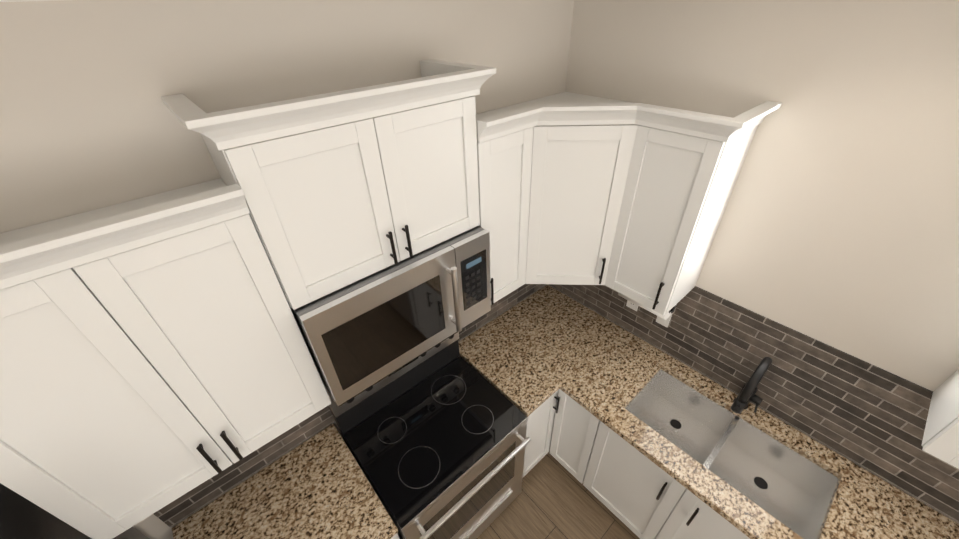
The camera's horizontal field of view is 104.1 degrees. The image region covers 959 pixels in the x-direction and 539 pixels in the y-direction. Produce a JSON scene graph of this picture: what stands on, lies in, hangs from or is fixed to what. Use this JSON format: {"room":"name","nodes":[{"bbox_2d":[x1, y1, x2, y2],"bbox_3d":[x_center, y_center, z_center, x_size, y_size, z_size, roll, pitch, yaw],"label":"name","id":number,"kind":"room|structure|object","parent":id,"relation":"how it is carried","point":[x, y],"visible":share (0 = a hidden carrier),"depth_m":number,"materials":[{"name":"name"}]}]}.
{"room":"kitchen","nodes":[
{"label":"kitchen","id":0,"kind":"room"},
{"bbox_2d":[0,0,573,538],"bbox_3d":[-1.067,0.490,1.552,4.075,2.850,0.120,-28,43,-31],"label":"wall","id":1,"kind":"structure","parent":0,"point":[88,120],"depth_m":1.04,"materials":[{"name":"beige paint"}]},
{"bbox_2d":[0,0,63,1],"bbox_3d":[-0.851,-0.674,0.825,3.350,0.125,0.080,-28,43,-31],"label":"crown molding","id":2,"kind":"structure","parent":1,"relation":"attached to","point":[26,0],"depth_m":0.76,"materials":[{"name":"white wood"}]},
{"bbox_2d":[0,178,330,538],"bbox_3d":[-0.948,0.239,1.100,0.709,0.913,0.381,-28,43,-31],"label":"upper cabinet","id":3,"kind":"object","parent":1,"relation":"attached to","point":[155,355],"visible":1,"depth_m":0.97,"materials":[{"name":"white wood"}]},
{"bbox_2d":[161,59,495,309],"bbox_3d":[-0.394,-0.328,1.300,0.889,0.594,0.381,-28,43,-31],"label":"upper cabinet","id":4,"kind":"object","parent":1,"relation":"attached to","point":[342,189],"visible":0.98,"depth_m":1.14,"materials":[{"name":"white wood"}]},
{"bbox_2d":[290,226,490,406],"bbox_3d":[-0.354,0.112,1.585,0.778,0.450,0.448,-28,43,-31],"label":"microwave","id":5,"kind":"object","parent":4,"relation":"attached to","point":[363,334],"visible":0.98,"depth_m":1.42,"materials":[{"name":"silver metal"}]},
{"bbox_2d":[153,283,546,527],"bbox_3d":[-0.409,0.381,2.069,2.440,0.547,0.010,-28,43,-31],"label":"backsplash","id":6,"kind":"structure","parent":1,"relation":"attached to","point":[179,509],"depth_m":1.76,"materials":[{"name":"tile"}]},
{"bbox_2d":[476,113,533,304],"bbox_3d":[0.026,-0.258,1.804,0.310,0.832,0.367,-28,43,-31],"label":"upper cabinet","id":7,"kind":"object","parent":1,"relation":"attached to","point":[504,171],"visible":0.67,"depth_m":1.65,"materials":[{"name":"white wood"}]},
{"bbox_2d":[477,450,639,538],"bbox_3d":[-1.245,4.273,-1.146,10.815,0.100,8.350,-28,43,-31],"label":"floor","id":8,"kind":"structure","parent":0,"point":[554,499],"depth_m":2.41,"materials":[{"name":"wood"}]},
{"bbox_2d":[0,483,149,538],"bbox_3d":[-1.410,1.504,1.045,0.926,1.825,0.858,-28,43,-31],"label":"fridge","id":9,"kind":"object","parent":8,"relation":"on","point":[21,517],"depth_m":1.02,"materials":[{"name":"silver metal"}]},
{"bbox_2d":[172,424,399,538],"bbox_3d":[-0.814,1.462,1.847,0.722,0.915,0.667,-28,43,-31],"label":"countertop","id":10,"kind":"structure","parent":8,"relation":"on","point":[317,486],"depth_m":1.65,"materials":[{"name":"brown stone"}]},
{"bbox_2d":[325,332,530,538],"bbox_3d":[-0.215,1.045,2.110,0.768,1.245,0.708,-28,43,-31],"label":"range","id":11,"kind":"object","parent":8,"relation":"on","point":[436,440],"visible":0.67,"depth_m":1.92,"materials":[{"name":"black glass"}]},
{"bbox_2d":[471,365,553,477],"bbox_3d":[0.180,0.952,2.532,0.312,0.876,0.692,-28,43,-31],"label":"base cabinet","id":12,"kind":"object","parent":8,"relation":"on","point":[539,445],"depth_m":2.42,"materials":[{"name":"white wood"}]},
{"bbox_2d":[458,285,958,538],"bbox_3d":[1.431,1.126,1.445,0.922,0.042,3.818,-28,43,-31],"label":"countertop","id":13,"kind":"structure","parent":12,"relation":"on","point":[576,374],"depth_m":2.04,"materials":[{"name":"beige stone"}]},
{"bbox_2d":[630,373,833,536],"bbox_3d":[1.205,0.939,1.916,0.431,0.218,0.856,-28,43,-31],"label":"sink","id":14,"kind":"object","parent":13,"relation":"in","point":[784,482],"depth_m":1.96,"materials":[{"name":"silver metal"}]},
{"bbox_2d":[726,357,772,420],"bbox_3d":[1.303,0.595,1.787,0.296,0.424,0.105,-28,43,-31],"label":"faucet","id":15,"kind":"object","parent":13,"relation":"on","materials":[{"name":"black metal"}]},
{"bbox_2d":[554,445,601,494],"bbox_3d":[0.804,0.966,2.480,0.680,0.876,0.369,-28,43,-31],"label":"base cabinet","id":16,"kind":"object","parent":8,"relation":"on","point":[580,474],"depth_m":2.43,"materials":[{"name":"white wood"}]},
{"bbox_2d":[547,0,958,523],"bbox_3d":[2.808,1.121,0.472,0.120,2.850,7.100,-28,43,-31],"label":"wall","id":17,"kind":"structure","parent":0,"point":[838,227],"depth_m":1.40,"materials":[{"name":"beige paint"}]},
{"bbox_2d":[477,92,781,284],"bbox_3d":[0.471,-0.282,1.743,0.934,0.913,1.008,-28,43,-31],"label":"upper cabinet","id":18,"kind":"object","parent":17,"relation":"attached to","point":[582,148],"visible":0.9,"depth_m":1.65,"materials":[{"name":"white wood"}]},
{"bbox_2d":[604,125,757,314],"bbox_3d":[0.874,-0.242,1.736,0.367,0.832,0.334,-28,43,-31],"label":"upper cabinet","id":19,"kind":"object","parent":17,"relation":"attached to","point":[679,187],"visible":0.88,"depth_m":1.60,"materials":[{"name":"white wood"}]},
{"bbox_2d":[618,292,676,319],"bbox_3d":[0.914,0.143,2.038,0.124,0.146,0.296,-28,43,-31],"label":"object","id":20,"kind":"structure","parent":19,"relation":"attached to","point":[667,315],"depth_m":2.00,"materials":[{"name":"white wood"}]},
{"bbox_2d":[549,284,958,522],"bbox_3d":[1.770,0.705,1.526,0.010,0.522,3.830,-28,43,-31],"label":"backsplash","id":21,"kind":"structure","parent":17,"relation":"attached to","point":[867,416],"depth_m":1.74,"materials":[{"name":"tile"}]},
{"bbox_2d":[626,300,637,310],"bbox_3d":[0.947,0.197,2.302,0.008,0.116,0.072,-28,43,-31],"label":"electrical outlet","id":22,"kind":"object","parent":21,"relation":"attached to","point":[631,305],"visible":0.31,"depth_m":2.32,"materials":[{"name":"white plastic"}]},
{"bbox_2d":[656,313,672,326],"bbox_3d":[1.074,0.280,2.180,0.010,0.116,0.072,-28,43,-31],"label":"light switch","id":23,"kind":"object","parent":21,"relation":"attached to","point":[662,321],"visible":0.56,"depth_m":2.19,"materials":[{"name":"white plastic"}]},
{"bbox_2d":[921,369,958,468],"bbox_3d":[1.913,0.270,0.618,0.381,1.248,1.183,-28,43,-31],"label":"upper cabinet","id":24,"kind":"object","parent":17,"relation":"attached to","point":[940,440],"visible":1,"depth_m":1.23,"materials":[{"name":"white wood"}]}
]}

